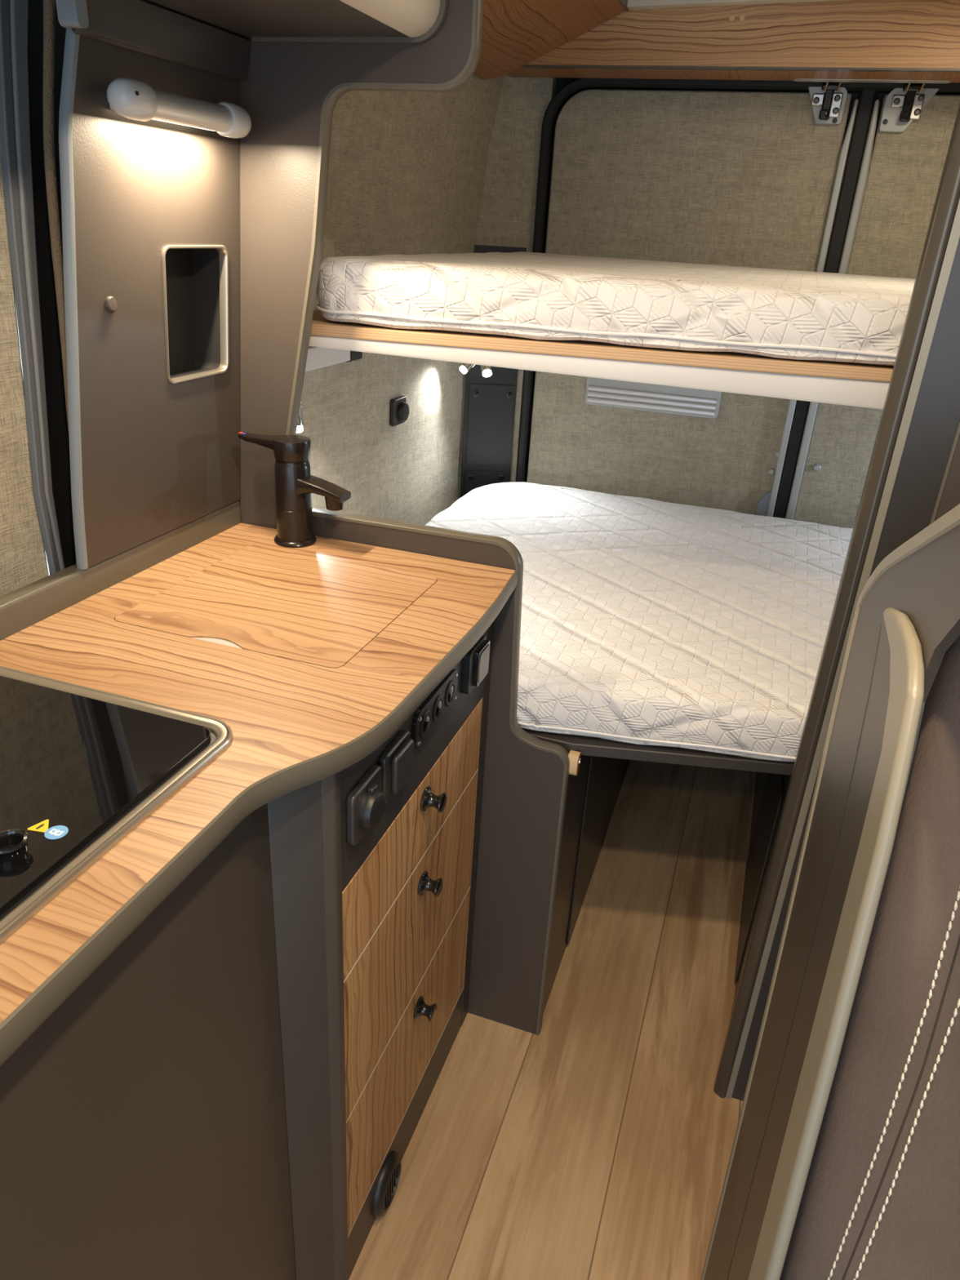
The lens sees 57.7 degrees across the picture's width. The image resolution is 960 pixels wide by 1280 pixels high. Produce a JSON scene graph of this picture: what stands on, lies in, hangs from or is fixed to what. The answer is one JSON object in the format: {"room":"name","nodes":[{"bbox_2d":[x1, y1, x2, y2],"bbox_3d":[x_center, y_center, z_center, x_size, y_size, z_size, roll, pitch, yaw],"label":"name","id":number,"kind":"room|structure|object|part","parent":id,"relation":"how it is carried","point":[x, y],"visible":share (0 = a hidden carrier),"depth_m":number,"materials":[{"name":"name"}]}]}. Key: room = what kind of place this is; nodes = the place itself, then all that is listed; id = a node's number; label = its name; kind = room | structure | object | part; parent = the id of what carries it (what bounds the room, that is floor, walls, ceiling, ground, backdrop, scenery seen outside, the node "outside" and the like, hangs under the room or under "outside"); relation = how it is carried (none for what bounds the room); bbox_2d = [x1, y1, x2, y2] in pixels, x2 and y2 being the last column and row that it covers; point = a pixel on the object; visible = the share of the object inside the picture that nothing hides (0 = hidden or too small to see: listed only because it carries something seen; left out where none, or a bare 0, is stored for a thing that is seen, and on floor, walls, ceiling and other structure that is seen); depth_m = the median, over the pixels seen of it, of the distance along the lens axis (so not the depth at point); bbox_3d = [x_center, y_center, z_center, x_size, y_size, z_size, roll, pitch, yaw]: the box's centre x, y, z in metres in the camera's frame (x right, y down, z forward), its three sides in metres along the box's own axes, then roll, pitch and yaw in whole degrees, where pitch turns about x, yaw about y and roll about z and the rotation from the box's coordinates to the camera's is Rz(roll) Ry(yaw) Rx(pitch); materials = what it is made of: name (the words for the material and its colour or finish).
{"room":"vehicle interior","nodes":[
{"label":"vehicle interior","id":0,"kind":"room"},
{"bbox_2d":[296,74,504,524],"bbox_3d":[-0.216,-0.395,1.896,0.138,1.820,1.255,11,26,16],"label":"wall","id":1,"kind":"structure","parent":0,"point":[406,171],"depth_m":1.87,"materials":[{"name":"fabric"}]},
{"bbox_2d":[27,0,76,574],"bbox_3d":[-0.499,-0.451,1.139,0.012,1.100,0.308,11,26,16],"label":"door frame","id":2,"kind":"structure","parent":1,"relation":"attached to","point":[59,437],"depth_m":1.05,"materials":[{"name":"black rubber"}]},
{"bbox_2d":[389,395,408,426],"bbox_3d":[-0.183,-0.526,2.003,0.026,0.061,0.068,11,26,16],"label":"wall socket","id":3,"kind":"object","parent":1,"relation":"attached to","point":[398,408],"visible":1,"depth_m":1.99,"materials":[{"name":"grey plastic"}]},
{"bbox_2d":[473,0,629,79],"bbox_3d":[-0.003,-1.100,1.453,0.313,0.145,1.014,11,26,16],"label":"locker","id":4,"kind":"object","parent":1,"relation":"attached to","point":[516,33],"visible":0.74,"depth_m":1.75,"materials":[{"name":"brown wood"}]},
{"bbox_2d":[305,310,893,409],"bbox_3d":[0.627,-0.501,1.598,1.768,0.104,1.108,11,26,16],"label":"bunk bed","id":5,"kind":"object","parent":1,"relation":"attached to","point":[866,385],"visible":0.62,"depth_m":1.25,"materials":[{"name":"brown wood"}]},
{"bbox_2d":[296,400,303,432],"bbox_3d":[-0.308,-0.387,1.447,0.028,0.084,0.026,11,26,16],"label":"light","id":6,"kind":"object","parent":5,"relation":"attached to","point":[300,423],"visible":0.3,"depth_m":1.45,"materials":[{"name":"silver metal"}]},
{"bbox_3d":[-0.315,-0.491,1.524,0.033,0.038,0.325,11,26,16],"label":"rail","id":7,"kind":"part","parent":5,"relation":"part of","materials":[{"name":"white metal"}]},
{"bbox_2d":[459,363,475,373],"bbox_3d":[-0.027,-0.736,2.155,0.044,0.151,0.024,-7,27,-20],"label":"light","id":8,"kind":"object","parent":5,"relation":"attached to","point":[465,367],"visible":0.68,"depth_m":2.17,"materials":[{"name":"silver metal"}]},
{"bbox_2d":[480,364,492,377],"bbox_3d":[0.019,-0.758,2.224,0.028,0.167,0.040,-8,28,-22],"label":"light","id":9,"kind":"object","parent":5,"relation":"attached to","point":[486,371],"visible":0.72,"depth_m":2.24,"materials":[{"name":"silver metal"}]},
{"bbox_2d":[315,251,915,366],"bbox_3d":[0.685,-0.577,1.531,1.666,0.093,1.083,11,26,16],"label":"mattress","id":10,"kind":"object","parent":5,"relation":"on","point":[774,313],"visible":0.98,"depth_m":1.23,"materials":[{"name":"white fabric"}]},
{"bbox_2d":[348,760,756,1279],"bbox_3d":[0.205,1.004,1.133,2.050,0.040,3.900,11,26,16],"label":"floor","id":11,"kind":"structure","parent":0,"point":[597,1144],"depth_m":1.52,"materials":[{"name":"brown wood"}]},
{"bbox_2d":[0,142,48,596],"bbox_3d":[-0.909,0.326,0.269,0.040,1.800,2.220,11,26,16],"label":"door","id":12,"kind":"structure","parent":11,"relation":"on","point":[23,558],"depth_m":1.04,"materials":[{"name":"fabric"}]},
{"bbox_2d":[0,0,59,574],"bbox_3d":[-0.519,-0.400,1.029,0.010,1.100,0.110,11,26,16],"label":"seal","id":13,"kind":"object","parent":12,"relation":"attached to","point":[8,154],"visible":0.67,"depth_m":0.99,"materials":[{"name":"rubber"}]},
{"bbox_2d":[8,0,65,570],"bbox_3d":[-0.513,-0.407,1.044,0.014,1.100,0.124,11,26,16],"label":"seal","id":14,"kind":"object","parent":12,"relation":"attached to","point":[18,9],"visible":0.73,"depth_m":0.98,"materials":[{"name":"grey rubber"}]},
{"bbox_2d":[0,621,493,1279],"bbox_3d":[-0.421,0.549,0.929,0.468,0.886,1.399,11,26,16],"label":"base cabinet","id":15,"kind":"object","parent":11,"relation":"on","point":[228,1094],"depth_m":0.90,"materials":[{"name":"beige laminate"}]},
{"bbox_3d":[-0.372,0.686,0.648,0.022,0.886,0.840,11,26,16],"label":"panel","id":16,"kind":"part","parent":15,"relation":"part of","materials":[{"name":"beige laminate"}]},
{"bbox_2d":[0,500,518,1066],"bbox_3d":[-0.396,0.122,0.726,0.499,0.064,1.398,11,26,16],"label":"countertop","id":17,"kind":"structure","parent":15,"relation":"on","point":[294,725],"depth_m":0.92,"materials":[{"name":"brown wood"}]},
{"bbox_2d":[0,666,233,945],"bbox_3d":[-0.464,0.163,0.646,0.324,0.039,0.544,11,26,16],"label":"cooktop","id":18,"kind":"object","parent":17,"relation":"in","point":[82,767],"visible":1,"depth_m":0.75,"materials":[{"name":"black glass"}]},
{"bbox_2d":[58,27,239,569],"bbox_3d":[-0.416,-0.428,1.096,0.084,0.607,0.346,11,26,16],"label":"panel","id":19,"kind":"object","parent":17,"relation":"on","point":[150,209],"depth_m":1.07,"materials":[{"name":"beige laminate"}]},
{"bbox_2d":[42,0,68,429],"bbox_3d":[-0.471,-0.506,0.985,0.011,0.866,0.097,11,26,16],"label":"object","id":20,"kind":"object","parent":19,"relation":"attached to","point":[48,91],"visible":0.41,"depth_m":0.96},
{"bbox_3d":[-0.427,-0.388,1.007,0.008,0.017,0.017,11,26,16],"label":"push button","id":21,"kind":"part","parent":19,"relation":"part of","materials":[{"name":"beige plastic"}]},
{"bbox_2d":[55,0,249,81],"bbox_3d":[-0.348,-0.676,0.973,0.024,0.046,0.316,11,26,16],"label":"rail","id":22,"kind":"object","parent":19,"relation":"attached to","point":[141,26],"visible":1,"depth_m":0.95,"materials":[{"name":"plastic"}]},
{"bbox_2d":[106,77,251,137],"bbox_3d":[-0.345,-0.610,1.004,0.051,0.038,0.240,11,26,16],"label":"wall lamp","id":23,"kind":"object","parent":19,"relation":"attached to","point":[131,99],"visible":1,"depth_m":0.97,"materials":[{"name":"grey plastic"}]},
{"bbox_3d":[-0.379,-0.435,1.162,0.023,0.168,0.139,11,26,16],"label":"niche frame","id":24,"kind":"part","parent":19,"relation":"part of","materials":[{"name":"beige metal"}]},
{"bbox_2d":[115,545,436,668],"bbox_3d":[-0.250,-0.045,1.136,0.303,0.024,0.306,11,26,16],"label":"lid","id":25,"kind":"object","parent":17,"relation":"in","point":[298,606],"visible":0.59,"depth_m":1.11,"materials":[{"name":"brown wood"}]},
{"bbox_3d":[-0.302,0.005,1.010,0.082,0.006,0.016,11,26,16],"label":"finger pull","id":26,"kind":"part","parent":25,"relation":"part of","materials":[{"name":"wood"}]},
{"bbox_2d":[238,431,351,547],"bbox_3d":[-0.274,-0.222,1.293,0.175,0.158,0.063,11,26,16],"label":"faucet","id":27,"kind":"object","parent":17,"relation":"on","point":[295,484],"visible":1,"depth_m":1.27,"materials":[{"name":"black metal"}]},
{"bbox_3d":[-0.308,-0.289,1.276,0.093,0.020,0.044,11,26,16],"label":"lever","id":28,"kind":"part","parent":27,"relation":"part of","materials":[{"name":"black metal"}]},
{"bbox_3d":[-0.232,-0.220,1.274,0.088,0.036,0.039,14,27,20],"label":"spout","id":29,"kind":"part","parent":27,"relation":"part of","materials":[{"name":"black metal"}]},
{"bbox_3d":[-0.205,0.516,1.025,0.054,0.886,0.050,11,26,16],"label":"angled panel","id":30,"kind":"part","parent":15,"relation":"part of","materials":[{"name":"laminate"}]},
{"bbox_3d":[-0.174,0.514,1.034,0.024,0.886,0.018,11,26,16],"label":"corner post","id":31,"kind":"part","parent":15,"relation":"part of","materials":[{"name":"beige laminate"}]},
{"bbox_2d":[346,764,385,845],"bbox_3d":[-0.117,0.177,0.927,0.023,0.064,0.070,11,26,16],"label":"power socket","id":32,"kind":"object","parent":15,"relation":"attached to","point":[365,804],"visible":1,"depth_m":0.91,"materials":[{"name":"grey plastic"}]},
{"bbox_2d":[371,1151,401,1217],"bbox_3d":[-0.139,0.823,1.317,0.014,0.088,0.088,11,26,16],"label":"vent","id":33,"kind":"object","parent":15,"relation":"attached to","point":[388,1178],"visible":1,"depth_m":1.30,"materials":[{"name":"black plastic"}]},
{"bbox_2d":[378,729,413,803],"bbox_3d":[-0.094,0.145,0.995,0.018,0.064,0.070,11,26,16],"label":"power socket","id":34,"kind":"object","parent":15,"relation":"attached to","point":[396,762],"visible":0.91,"depth_m":0.98,"materials":[{"name":"grey plastic"}]},
{"bbox_3d":[-0.108,0.617,1.340,0.020,0.232,0.470,11,26,16],"label":"drawer","id":35,"kind":"part","parent":15,"relation":"part of","materials":[{"name":"brown wood"}]},
{"bbox_3d":[-0.095,0.403,1.238,0.020,0.237,0.470,11,26,16],"label":"drawer","id":36,"kind":"part","parent":15,"relation":"part of","materials":[{"name":"brown wood"}]},
{"bbox_3d":[-0.084,0.236,1.159,0.020,0.128,0.470,11,26,16],"label":"drawer","id":37,"kind":"part","parent":15,"relation":"part of","materials":[{"name":"brown wood"}]},
{"bbox_3d":[-0.074,0.091,1.109,0.025,0.176,0.506,11,26,16],"label":"switch panel","id":38,"kind":"part","parent":15,"relation":"part of","materials":[{"name":"plastic"}]},
{"bbox_3d":[-0.081,0.555,1.306,0.027,0.034,0.034,11,26,16],"label":"knob","id":39,"kind":"part","parent":15,"relation":"part of","materials":[{"name":"black metal"}]},
{"bbox_2d":[419,710,431,737],"bbox_3d":[-0.066,0.103,1.070,0.002,0.035,0.035,11,26,16],"label":"outlet","id":40,"kind":"object","parent":15,"relation":"attached to","point":[425,716],"depth_m":1.06,"materials":[{"name":"black plastic"}]},
{"bbox_3d":[-0.068,0.339,1.203,0.027,0.034,0.034,11,26,16],"label":"knob","id":41,"kind":"part","parent":15,"relation":"part of","materials":[{"name":"black metal"}]},
{"bbox_3d":[-0.060,0.211,1.142,0.027,0.034,0.034,11,26,16],"label":"knob","id":42,"kind":"part","parent":15,"relation":"part of","materials":[{"name":"black metal"}]},
{"bbox_3d":[-0.054,0.086,1.108,0.009,0.052,0.142,11,26,16],"label":"socket strip","id":43,"kind":"part","parent":15,"relation":"part of","materials":[{"name":"black plastic"}]},
{"bbox_2d":[432,694,444,721],"bbox_3d":[-0.053,0.087,1.106,0.002,0.035,0.035,11,26,16],"label":"outlet","id":44,"kind":"object","parent":15,"relation":"attached to","point":[437,700],"depth_m":1.10,"materials":[{"name":"black plastic"}]},
{"bbox_2d":[444,680,455,706],"bbox_3d":[-0.039,0.070,1.143,0.002,0.035,0.035,11,26,16],"label":"outlet","id":45,"kind":"object","parent":15,"relation":"attached to","point":[450,685],"depth_m":1.14,"materials":[{"name":"black plastic"}]},
{"bbox_3d":[-0.021,0.398,1.502,0.025,0.709,0.034,11,26,16],"label":"post","id":46,"kind":"part","parent":15,"relation":"part of","materials":[{"name":"laminate"}]},
{"bbox_2d":[462,635,489,694],"bbox_3d":[-0.004,0.035,1.232,0.018,0.066,0.070,11,26,16],"label":"light switch","id":47,"kind":"object","parent":15,"relation":"attached to","point":[476,661],"visible":0.92,"depth_m":1.22,"materials":[{"name":"black plastic"}]},
{"bbox_2d":[238,0,569,1035],"bbox_3d":[-0.126,-0.133,1.334,0.614,1.800,0.022,11,26,16],"label":"panel","id":48,"kind":"object","parent":11,"relation":"on","point":[290,93],"visible":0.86,"depth_m":1.28,"materials":[{"name":"beige laminate"}]},
{"bbox_2d":[522,728,794,1013],"bbox_3d":[0.586,0.275,1.938,1.760,0.624,1.185,11,26,16],"label":"bed base","id":49,"kind":"object","parent":11,"relation":"on","point":[593,794],"depth_m":1.66,"materials":[{"name":"laminate"}]},
{"bbox_3d":[0.151,0.198,1.390,0.022,0.039,0.018,11,26,16],"label":"leather pull","id":50,"kind":"part","parent":49,"relation":"part of","materials":[{"name":"beige leather"}]},
{"bbox_3d":[0.266,0.299,1.878,0.004,0.573,0.425,11,26,16],"label":"flap door","id":51,"kind":"part","parent":49,"relation":"part of","materials":[{"name":"grey plastic"}]},
{"bbox_2d":[425,482,853,762],"bbox_3d":[0.631,-0.046,1.774,1.701,0.101,1.163,11,26,16],"label":"mattress","id":52,"kind":"object","parent":49,"relation":"on","point":[644,621],"visible":0.53,"depth_m":1.63,"materials":[{"name":"white fabric"}]},
{"bbox_3d":[0.589,0.410,1.821,0.004,0.458,0.400,11,26,16],"label":"flap door","id":53,"kind":"part","parent":49,"relation":"part of","materials":[{"name":"laminate"}]},
{"bbox_2d":[700,503,959,1279],"bbox_3d":[0.530,0.427,0.776,0.500,1.344,0.665,11,26,16],"label":"seat","id":54,"kind":"object","parent":11,"relation":"on","point":[844,1162],"visible":1,"depth_m":0.68,"materials":[{"name":"taupe laminate"},{"name":"brown leather"}]},
{"bbox_3d":[0.271,0.527,0.841,0.009,1.077,0.443,11,26,16],"label":"moulding","id":55,"kind":"part","parent":54,"relation":"part of","materials":[{"name":"beige plastic"}]},
{"bbox_2d":[779,635,959,1279],"bbox_3d":[0.523,0.392,0.682,0.474,0.765,0.353,11,26,16],"label":"cushion","id":56,"kind":"object","parent":54,"relation":"on","point":[880,1200],"depth_m":0.67,"materials":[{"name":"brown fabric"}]},
{"bbox_2d":[713,102,959,1101],"bbox_3d":[0.903,0.033,1.118,0.868,1.800,0.202,11,26,16],"label":"partition panel","id":57,"kind":"object","parent":11,"relation":"on","point":[913,478],"visible":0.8,"depth_m":1.06,"materials":[{"name":"brown laminate"}]},
{"bbox_3d":[0.916,0.073,1.035,0.782,1.800,0.023,11,26,16],"label":"door","id":58,"kind":"part","parent":57,"relation":"part of","materials":[{"name":"beige laminate"}]},
{"bbox_2d":[525,77,959,482],"bbox_3d":[0.839,-0.528,2.286,2.050,1.800,0.045,11,26,16],"label":"door frame","id":59,"kind":"structure","parent":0,"point":[560,82],"depth_m":2.05,"materials":[{"name":"black metal"}]},
{"bbox_2d":[457,75,555,499],"bbox_3d":[0.031,-0.649,2.459,0.205,1.820,0.095,11,26,16],"label":"pillar","id":60,"kind":"structure","parent":59,"relation":"attached to","point":[508,202],"depth_m":2.19,"materials":[{"name":"fabric"}]},
{"bbox_2d":[460,244,526,497],"bbox_3d":[0.028,-0.650,2.424,0.142,0.813,0.016,0,26,-6],"label":"pillar cover","id":61,"kind":"structure","parent":60,"relation":"attached to","point":[489,412],"depth_m":2.44,"materials":[{"name":"black plastic"}]},
{"bbox_3d":[0.015,-0.393,2.545,0.125,0.204,0.004,0,26,-6],"label":"raised panel","id":62,"kind":"part","parent":61,"relation":"part of","materials":[{"name":"black plastic"}]},
{"bbox_3d":[0.028,-0.603,2.445,0.125,0.220,0.004,0,26,-6],"label":"raised panel","id":63,"kind":"part","parent":61,"relation":"part of","materials":[{"name":"black plastic"}]},
{"bbox_2d":[526,81,858,516],"bbox_3d":[0.470,-0.652,2.284,0.687,1.386,0.091,11,26,16],"label":"door","id":64,"kind":"structure","parent":60,"relation":"attached to","point":[742,179],"depth_m":2.14,"materials":[{"name":"fabric"}]},
{"bbox_2d":[773,89,877,518],"bbox_3d":[0.818,-0.598,2.209,0.038,1.390,0.036,11,26,16],"label":"seal","id":65,"kind":"object","parent":64,"relation":"attached to","point":[867,98],"visible":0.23,"depth_m":2.02,"materials":[{"name":"black rubber"}]},
{"bbox_3d":[0.769,-1.192,1.941,0.086,0.074,0.014,11,26,16],"label":"latch plate","id":66,"kind":"part","parent":64,"relation":"part of","materials":[{"name":"grey paint"}]},
{"bbox_2d":[515,78,959,482],"bbox_3d":[0.914,-0.557,2.188,1.679,1.445,0.042,11,26,16],"label":"seal","id":67,"kind":"object","parent":59,"relation":"attached to","point":[575,86],"visible":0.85,"depth_m":2.09,"materials":[{"name":"black rubber"}]},
{"bbox_2d":[785,82,959,528],"bbox_3d":[1.250,-0.498,2.060,0.901,1.386,0.091,11,26,16],"label":"door","id":68,"kind":"structure","parent":59,"relation":"in","point":[898,183],"depth_m":2.00,"materials":[{"name":"fabric"}]},
{"bbox_3d":[0.932,-1.154,1.896,0.102,0.086,0.014,11,26,16],"label":"latch plate","id":69,"kind":"part","parent":68,"relation":"part of","materials":[{"name":"grey paint"}]},
{"bbox_3d":[0.307,-0.650,0.344,2.050,0.030,3.900,11,26,16],"label":"ceiling","id":70,"kind":"structure","parent":0,"visible":0},
{"bbox_2d":[142,0,448,44],"bbox_3d":[-0.403,-0.560,0.390,0.288,0.250,1.448,11,26,16],"label":"locker","id":71,"kind":"object","parent":70,"relation":"attached to","point":[293,21],"visible":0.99,"depth_m":0.98,"materials":[{"name":"laminate"}]},
{"bbox_3d":[-0.290,-0.538,0.355,0.038,0.242,1.444,11,26,16],"label":"door","id":72,"kind":"part","parent":71,"relation":"part of","materials":[{"name":"white plastic"}]},
{"bbox_2d":[506,0,959,83],"bbox_3d":[0.875,-1.203,1.752,1.745,0.120,0.150,11,26,16],"label":"locker","id":73,"kind":"object","parent":70,"relation":"attached to","point":[846,41],"visible":0.88,"depth_m":1.78,"materials":[{"name":"brown wood"}]},
{"bbox_3d":[0.826,-1.185,1.846,0.313,0.002,0.030,11,26,16],"label":"slot plate","id":74,"kind":"part","parent":73,"relation":"part of","materials":[{"name":"silver metal"}]},
{"bbox_2d":[626,0,844,9],"bbox_3d":[0.533,-1.277,1.744,0.474,0.017,0.028,11,26,16],"label":"trim","id":75,"kind":"structure","parent":70,"relation":"attached to","point":[632,4],"depth_m":1.77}
]}

